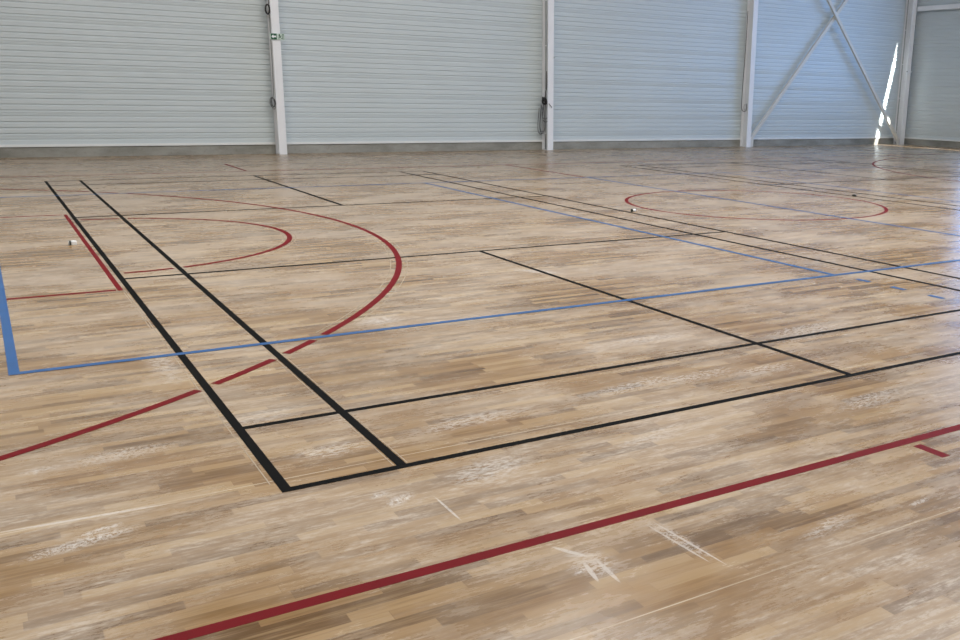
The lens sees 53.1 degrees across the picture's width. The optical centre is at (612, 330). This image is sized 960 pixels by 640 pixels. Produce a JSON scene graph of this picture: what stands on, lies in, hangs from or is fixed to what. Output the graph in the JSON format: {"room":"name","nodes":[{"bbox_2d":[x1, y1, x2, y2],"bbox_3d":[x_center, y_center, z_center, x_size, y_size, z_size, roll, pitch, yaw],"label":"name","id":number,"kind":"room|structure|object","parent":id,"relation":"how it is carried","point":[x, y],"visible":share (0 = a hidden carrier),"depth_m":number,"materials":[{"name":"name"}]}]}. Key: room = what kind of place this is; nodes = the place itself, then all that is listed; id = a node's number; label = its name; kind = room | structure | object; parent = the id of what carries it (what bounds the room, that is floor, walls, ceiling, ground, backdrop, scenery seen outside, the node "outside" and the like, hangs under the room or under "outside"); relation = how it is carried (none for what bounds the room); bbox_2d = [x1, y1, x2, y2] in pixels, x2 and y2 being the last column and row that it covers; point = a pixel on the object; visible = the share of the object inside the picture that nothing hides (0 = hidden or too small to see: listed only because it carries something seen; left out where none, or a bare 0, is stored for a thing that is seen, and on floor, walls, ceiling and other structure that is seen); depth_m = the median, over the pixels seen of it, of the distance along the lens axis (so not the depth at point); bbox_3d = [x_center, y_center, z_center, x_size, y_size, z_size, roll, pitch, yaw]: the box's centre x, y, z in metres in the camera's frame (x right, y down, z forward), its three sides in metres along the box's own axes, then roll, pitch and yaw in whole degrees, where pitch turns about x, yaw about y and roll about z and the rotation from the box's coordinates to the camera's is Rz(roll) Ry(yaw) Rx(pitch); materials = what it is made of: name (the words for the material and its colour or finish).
{"room":"sports hall","nodes":[
{"label":"sports hall","id":0,"kind":"room"},
{"bbox_2d":[0,0,905,144],"bbox_3d":[-4.496,-9.674,21.949,34.800,10.350,0.017,-8,17,-33],"label":"wall","id":1,"kind":"structure","parent":0,"point":[72,71],"depth_m":22.96,"materials":[{"name":"white metal"}]},
{"bbox_2d":[0,137,892,146],"bbox_3d":[-4.609,-4.632,23.198,34.780,0.050,0.042,-8,17,-33],"label":"trim","id":2,"kind":"structure","parent":1,"relation":"attached to","point":[463,141],"depth_m":22.52,"materials":[{"name":"white metal"}]},
{"bbox_2d":[0,138,893,157],"bbox_3d":[-4.674,-4.540,23.337,34.800,0.210,0.245,-8,17,-33],"label":"baseboard","id":3,"kind":"structure","parent":1,"relation":"attached to","point":[84,151],"depth_m":22.64,"materials":[{"name":"concrete"}]},
{"bbox_2d":[0,144,959,639],"bbox_3d":[2.263,-1.595,13.233,35.400,0.300,25.750,-8,17,-33],"label":"floor","id":4,"kind":"structure","parent":0,"point":[156,523],"depth_m":4.64,"materials":[{"name":"brown wood"}]},
{"bbox_2d":[0,267,19,374],"bbox_3d":[-5.573,-0.743,8.523,0.050,0.001,9.060,-8,17,-33],"label":"court line","id":5,"kind":"object","parent":4,"relation":"on","point":[10,351],"visible":1,"depth_m":5.62,"materials":[{"name":"blue paint"}]},
{"bbox_2d":[0,215,53,217],"bbox_3d":[-8.612,-0.992,9.258,5.630,0.001,0.050,-8,17,-33],"label":"court line","id":6,"kind":"object","parent":4,"relation":"on","point":[41,215],"visible":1,"depth_m":10.58,"materials":[{"name":"paint"}]},
{"bbox_2d":[6,289,115,299],"bbox_3d":[-5.978,0.031,5.402,5.630,0.001,0.050,-8,17,-33],"label":"court line","id":7,"kind":"object","parent":4,"relation":"on","point":[115,289],"visible":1,"depth_m":6.73,"materials":[{"name":"red paint"}]},
{"bbox_2d":[68,240,76,244],"bbox_3d":[-5.026,-0.819,8.808,0.069,0.036,0.070,-8,17,-33],"label":"box","id":8,"kind":"object","parent":4,"relation":"on","point":[72,242],"visible":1,"depth_m":8.78,"materials":[{"name":"white plastic"}]},
{"bbox_2d":[64,214,122,290],"bbox_3d":[-4.923,-0.812,8.859,0.036,0.001,4.825,-8,17,-33],"label":"court line","id":9,"kind":"object","parent":4,"relation":"on","point":[115,283],"visible":1,"depth_m":8.24,"materials":[{"name":"red paint"}]},
{"bbox_2d":[44,181,292,492],"bbox_3d":[-4.910,-0.835,8.951,0.040,0.001,13.420,-8,17,-33],"label":"court line","id":10,"kind":"object","parent":4,"relation":"on","point":[253,447],"visible":1,"depth_m":4.84,"materials":[{"name":"black paint"}]},
{"bbox_2d":[82,218,291,272],"bbox_3d":[-4.146,-0.942,9.445,1.739,0.001,3.598,-8,17,-33],"label":"court line","id":11,"kind":"object","parent":4,"relation":"on","point":[289,236],"visible":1,"depth_m":9.26,"materials":[{"name":"red paint"}]},
{"bbox_2d":[124,291,270,484],"bbox_3d":[-2.434,0.147,5.250,0.021,0.001,4.100,-8,17,-33],"label":"glue streak","id":12,"kind":"object","parent":4,"relation":"on","point":[125,291],"visible":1,"depth_m":4.81},
{"bbox_2d":[0,189,401,460],"bbox_3d":[-4.158,-0.917,9.343,3.656,0.001,11.700,-8,17,-33],"label":"court line","id":13,"kind":"object","parent":4,"relation":"on","point":[398,269],"visible":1,"depth_m":5.17,"materials":[{"name":"red paint"}]},
{"bbox_2d":[175,218,295,249],"bbox_3d":[-3.856,-1.056,9.929,0.741,0.001,2.819,-12,19,-42],"label":"glue streak","id":14,"kind":"object","parent":4,"relation":"on","point":[193,218],"visible":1,"depth_m":10.04},
{"bbox_2d":[70,171,412,180],"bbox_3d":[-6.042,-2.623,15.997,6.080,0.001,0.058,-8,17,-33],"label":"court line","id":15,"kind":"object","parent":4,"relation":"on","point":[401,171],"visible":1,"depth_m":15.74,"materials":[{"name":"black paint"}]},
{"bbox_2d":[79,180,406,464],"bbox_3d":[-4.537,-0.893,9.215,0.040,0.001,13.380,-8,17,-33],"label":"court line","id":16,"kind":"object","parent":4,"relation":"on","point":[383,448],"visible":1,"depth_m":5.21,"materials":[{"name":"black paint"}]},
{"bbox_2d":[55,174,437,185],"bbox_3d":[-5.624,-2.461,15.384,6.080,0.001,0.058,-8,17,-33],"label":"court line","id":17,"kind":"object","parent":4,"relation":"on","point":[429,174],"visible":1,"depth_m":15.09,"materials":[{"name":"black paint"}]},
{"bbox_2d":[266,0,286,154],"bbox_3d":[-7.314,-9.100,19.969,0.172,10.580,0.293,-8,17,-33],"label":"steel column","id":18,"kind":"structure","parent":4,"relation":"on","point":[273,26],"depth_m":20.80,"materials":[{"name":"white metal"}]},
{"bbox_2d":[265,0,269,14],"bbox_3d":[-7.407,-7.525,20.281,0.157,1.430,0.081,-8,17,-33],"label":"cable coil","id":19,"kind":"object","parent":18,"relation":"hanging from","point":[268,13],"visible":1,"depth_m":20.40,"materials":[{"name":"black rubber"}]},
{"bbox_2d":[269,15,275,107],"bbox_3d":[-7.475,-5.869,20.684,0.123,2.002,0.119,-8,17,-33],"label":"cable coil","id":20,"kind":"object","parent":18,"relation":"hanging from","point":[271,98],"visible":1,"depth_m":20.84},
{"bbox_2d":[269,33,284,39],"bbox_3d":[-7.269,-6.380,20.517,0.310,0.130,0.034,-8,17,-33],"label":"exit sign","id":21,"kind":"object","parent":18,"relation":"attached to","point":[274,36],"visible":1,"depth_m":20.50,"materials":[{"name":"green plastic"}]},
{"bbox_2d":[255,176,342,204],"bbox_3d":[-4.770,-2.121,14.098,0.050,0.001,4.640,-8,17,-33],"label":"court line","id":22,"kind":"object","parent":4,"relation":"on","point":[255,176],"visible":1,"depth_m":13.71,"materials":[{"name":"black paint"}]},
{"bbox_2d":[76,196,540,217],"bbox_3d":[-3.464,-1.622,12.222,6.080,0.001,0.058,-8,17,-33],"label":"court line","id":23,"kind":"object","parent":4,"relation":"on","point":[530,196],"visible":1,"depth_m":11.89,"materials":[{"name":"black paint"}]},
{"bbox_2d":[315,217,407,332],"bbox_3d":[-2.262,-0.676,8.552,0.761,0.001,5.607,-3,15,-16],"label":"glue streak","id":24,"kind":"object","parent":4,"relation":"on","point":[333,217],"visible":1,"depth_m":7.45},
{"bbox_2d":[346,206,475,249],"bbox_3d":[-2.371,-1.188,10.585,0.010,0.001,3.970,-8,17,-33],"label":"glue streak","id":25,"kind":"object","parent":4,"relation":"on","point":[346,206],"visible":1,"depth_m":10.07},
{"bbox_2d":[125,232,720,278],"bbox_3d":[-1.241,-0.758,8.966,6.080,0.001,0.050,-8,17,-33],"label":"court line","id":26,"kind":"object","parent":4,"relation":"on","point":[710,232],"visible":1,"depth_m":8.51,"materials":[{"name":"black paint"}]},
{"bbox_2d":[0,166,902,197],"bbox_3d":[-0.504,-2.763,17.033,18.050,0.001,0.050,-8,17,-33],"label":"court line","id":27,"kind":"object","parent":4,"relation":"on","point":[895,166],"visible":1,"depth_m":15.20,"materials":[{"name":"black paint"}]},
{"bbox_2d":[27,154,926,176],"bbox_3d":[-2.200,-3.431,19.560,28.000,0.001,0.050,-8,17,-33],"label":"court line","id":28,"kind":"object","parent":4,"relation":"on","point":[920,154],"visible":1,"depth_m":18.31,"materials":[{"name":"black paint"}]},
{"bbox_2d":[20,259,959,373],"bbox_3d":[4.459,-0.834,9.765,18.050,0.001,0.050,-8,17,-33],"label":"court line","id":29,"kind":"object","parent":4,"relation":"on","point":[456,320],"visible":1,"depth_m":6.10,"materials":[{"name":"blue paint"}]},
{"bbox_2d":[509,165,580,176],"bbox_3d":[-1.342,-3.098,18.303,0.050,0.001,3.065,-8,17,-33],"label":"court line","id":30,"kind":"object","parent":4,"relation":"on","point":[509,165],"visible":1,"depth_m":18.24,"materials":[{"name":"paint"}]},
{"bbox_2d":[542,0,553,149],"bbox_3d":[-1.595,-9.900,23.663,0.172,10.580,0.293,-8,17,-33],"label":"steel column","id":31,"kind":"structure","parent":4,"relation":"on","point":[550,3],"depth_m":24.42,"materials":[{"name":"white metal"}]},
{"bbox_2d":[538,71,551,134],"bbox_3d":[-1.743,-5.909,24.567,0.372,1.608,0.170,2,14,5],"label":"cable bundle","id":32,"kind":"object","parent":31,"relation":"hanging from","point":[544,100],"visible":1,"depth_m":24.57,"materials":[{"name":"black rubber"}]},
{"bbox_2d":[544,0,546,148],"bbox_3d":[-1.659,-9.387,23.791,0.044,9.480,0.040,-8,17,-33],"label":"cable conduit","id":33,"kind":"object","parent":31,"relation":"attached to","point":[545,133],"visible":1,"depth_m":24.32,"materials":[{"name":"white metal"}]},
{"bbox_2d":[153,424,959,639],"bbox_3d":[6.152,-0.186,7.331,28.000,0.001,0.050,-8,17,-33],"label":"court line","id":34,"kind":"object","parent":4,"relation":"on","point":[308,602],"visible":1,"depth_m":3.15,"materials":[{"name":"red paint"}]},
{"bbox_2d":[243,309,959,428],"bbox_3d":[0.904,0.076,5.825,6.080,0.001,0.040,-8,17,-33],"label":"court line","id":35,"kind":"object","parent":4,"relation":"on","point":[908,318],"visible":1,"depth_m":5.07,"materials":[{"name":"black paint"}]},
{"bbox_2d":[291,352,959,490],"bbox_3d":[1.329,0.241,5.204,6.080,0.001,0.040,-8,17,-33],"label":"court line","id":36,"kind":"object","parent":4,"relation":"on","point":[450,456],"visible":1,"depth_m":4.27,"materials":[{"name":"black paint"}]},
{"bbox_2d":[426,183,832,274],"bbox_3d":[-0.572,-1.442,11.753,0.050,0.001,8.960,-8,17,-33],"label":"court line","id":37,"kind":"object","parent":4,"relation":"on","point":[426,183],"visible":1,"depth_m":10.18,"materials":[{"name":"paint"}]},
{"bbox_2d":[479,251,850,373],"bbox_3d":[0.027,-0.257,7.074,0.040,0.001,4.624,-8,17,-33],"label":"court line","id":38,"kind":"object","parent":4,"relation":"on","point":[679,317],"visible":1,"depth_m":6.31,"materials":[{"name":"black paint"}]},
{"bbox_2d":[402,172,959,290],"bbox_3d":[-0.232,-1.495,11.996,0.050,0.001,13.380,-8,17,-33],"label":"court line","id":39,"kind":"object","parent":4,"relation":"on","point":[402,172],"visible":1,"depth_m":9.87,"materials":[{"name":"black paint"}]},
{"bbox_2d":[423,171,959,278],"bbox_3d":[0.154,-1.543,12.222,0.050,0.001,13.420,-8,17,-33],"label":"court line","id":40,"kind":"object","parent":4,"relation":"on","point":[423,171],"visible":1,"depth_m":10.39,"materials":[{"name":"black paint"}]},
{"bbox_2d":[622,160,814,165],"bbox_3d":[2.714,-3.848,21.652,6.050,0.001,0.058,-8,17,-33],"label":"court line","id":41,"kind":"object","parent":4,"relation":"on","point":[806,160],"visible":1,"depth_m":21.18,"materials":[{"name":"black paint"}]},
{"bbox_2d":[740,0,758,146],"bbox_3d":[4.132,-10.701,27.362,0.172,10.580,0.293,-8,17,-33],"label":"steel column","id":42,"kind":"structure","parent":4,"relation":"on","point":[752,5],"depth_m":28.10,"materials":[{"name":"white metal"}]},
{"bbox_2d":[741,14,747,111],"bbox_3d":[3.958,-7.942,27.960,0.206,2.868,0.058,-8,17,-33],"label":"wire loop","id":43,"kind":"object","parent":42,"relation":"attached to","point":[747,14],"visible":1,"depth_m":28.01,"materials":[{"name":"black rubber"}]},
{"bbox_2d":[667,162,844,167],"bbox_3d":[3.132,-3.685,21.039,6.050,0.001,0.058,-8,17,-33],"label":"court line","id":44,"kind":"object","parent":4,"relation":"on","point":[837,162],"visible":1,"depth_m":20.84,"materials":[{"name":"black paint"}]},
{"bbox_2d":[625,190,887,219],"bbox_3d":[2.021,-1.818,13.486,3.690,0.001,3.690,-8,17,-33],"label":"court line","id":45,"kind":"object","parent":4,"relation":"on","point":[627,198],"visible":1,"depth_m":13.19,"materials":[{"name":"red paint"}]},
{"bbox_2d":[587,177,959,235],"bbox_3d":[2.023,-1.805,13.429,0.050,0.001,8.960,-8,17,-33],"label":"court line","id":46,"kind":"object","parent":4,"relation":"on","point":[587,177],"visible":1,"depth_m":12.82,"materials":[{"name":"paint"}]},
{"bbox_2d":[625,166,956,209],"bbox_3d":[3.859,-2.061,14.614,0.058,0.001,13.420,-8,17,-33],"label":"court line","id":47,"kind":"object","parent":4,"relation":"on","point":[625,166],"visible":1,"depth_m":15.52,"materials":[{"name":"black paint"}]},
{"bbox_2d":[639,165,956,205],"bbox_3d":[4.223,-2.118,14.873,0.058,0.001,13.380,-8,17,-33],"label":"court line","id":48,"kind":"object","parent":4,"relation":"on","point":[639,165],"visible":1,"depth_m":16.05,"materials":[{"name":"black paint"}]},
{"bbox_2d":[750,0,847,146],"bbox_3d":[6.972,-9.781,29.558,6.684,7.848,0.102,-8,17,-33],"label":"diagonal brace","id":49,"kind":"object","parent":4,"relation":"on","point":[844,2],"visible":1,"depth_m":29.12,"materials":[{"name":"white paint"}]},
{"bbox_2d":[737,163,877,178],"bbox_3d":[3.952,-3.361,19.812,0.058,0.001,4.500,-8,17,-33],"label":"court line","id":50,"kind":"object","parent":4,"relation":"on","point":[737,163],"visible":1,"depth_m":19.55,"materials":[{"name":"black paint"}]},
{"bbox_2d":[729,173,959,201],"bbox_3d":[4.668,-2.175,15.137,0.050,0.001,8.960,-8,17,-33],"label":"court line","id":51,"kind":"object","parent":4,"relation":"on","point":[729,173],"visible":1,"depth_m":16.02,"materials":[{"name":"black paint"}]},
{"bbox_2d":[826,0,899,144],"bbox_3d":[7.025,-9.665,29.464,6.765,7.670,0.102,-8,17,-33],"label":"diagonal brace","id":52,"kind":"object","parent":4,"relation":"on","point":[895,136],"visible":1,"depth_m":30.54,"materials":[{"name":"white paint"}]},
{"bbox_2d":[772,176,958,184],"bbox_3d":[5.215,-2.876,17.990,6.050,0.001,0.058,-8,17,-33],"label":"court line","id":53,"kind":"object","parent":4,"relation":"on","point":[950,176],"visible":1,"depth_m":17.66,"materials":[{"name":"black paint"}]},
{"bbox_2d":[810,160,958,174],"bbox_3d":[7.421,-3.141,19.240,0.058,0.001,9.420,-8,17,-33],"label":"court line","id":54,"kind":"object","parent":4,"relation":"on","point":[810,160],"visible":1,"depth_m":21.17,"materials":[{"name":"black paint"}]},
{"bbox_2d":[828,160,957,172],"bbox_3d":[7.804,-3.195,19.488,0.058,0.001,9.420,-8,17,-33],"label":"court line","id":55,"kind":"object","parent":4,"relation":"on","point":[828,160],"visible":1,"depth_m":21.43,"materials":[{"name":"black paint"}]},
{"bbox_2d":[893,0,917,144],"bbox_3d":[9.910,-11.508,31.093,0.200,10.580,0.293,-8,17,-33],"label":"steel column","id":56,"kind":"structure","parent":4,"relation":"on","point":[912,7],"depth_m":31.75,"materials":[{"name":"white metal"}]},
{"bbox_2d":[895,0,908,143],"bbox_3d":[9.786,-10.999,31.229,0.044,9.480,0.040,-8,17,-33],"label":"cable conduit","id":57,"kind":"object","parent":56,"relation":"attached to","point":[908,0],"visible":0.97,"depth_m":31.75,"materials":[{"name":"grey metal"}]},
{"bbox_2d":[872,157,959,181],"bbox_3d":[8.081,-3.115,19.189,3.862,0.001,11.830,-4,15,-19],"label":"court line","id":58,"kind":"object","parent":4,"relation":"on","point":[903,157],"visible":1,"depth_m":20.68,"materials":[{"name":"red paint"}]},
{"bbox_2d":[914,444,949,457],"bbox_3d":[1.382,0.519,4.096,0.050,0.001,0.155,-8,17,-33],"label":"court line","id":59,"kind":"object","parent":4,"relation":"on","point":[920,446],"visible":1,"depth_m":4.10,"materials":[{"name":"red paint"}]},
{"bbox_2d":[905,0,959,139],"bbox_3d":[16.933,-9.021,21.219,0.017,10.350,25.050,-8,17,-33],"label":"wall","id":60,"kind":"structure","parent":0,"point":[933,109],"depth_m":31.08,"materials":[{"name":"grey paint"}]},
{"bbox_2d":[904,138,959,147],"bbox_3d":[16.919,-3.876,22.575,0.245,0.210,25.050,-8,17,-33],"label":"baseboard","id":61,"kind":"structure","parent":60,"relation":"attached to","point":[936,143],"depth_m":31.51,"materials":[{"name":"concrete"}]},
{"bbox_2d":[905,137,959,141],"bbox_3d":[16.820,-3.980,22.468,0.042,0.050,25.030,-8,17,-33],"label":"trim","id":62,"kind":"structure","parent":60,"relation":"attached to","point":[905,137],"depth_m":31.50,"materials":[{"name":"white metal"}]},
{"bbox_2d":[917,4,959,10],"bbox_3d":[14.662,-8.855,24.578,0.128,0.140,16.500,-8,17,-33],"label":"horizontal beam","id":63,"kind":"structure","parent":60,"relation":"attached to","point":[948,6],"depth_m":30.50,"materials":[{"name":"white metal"}]}
]}

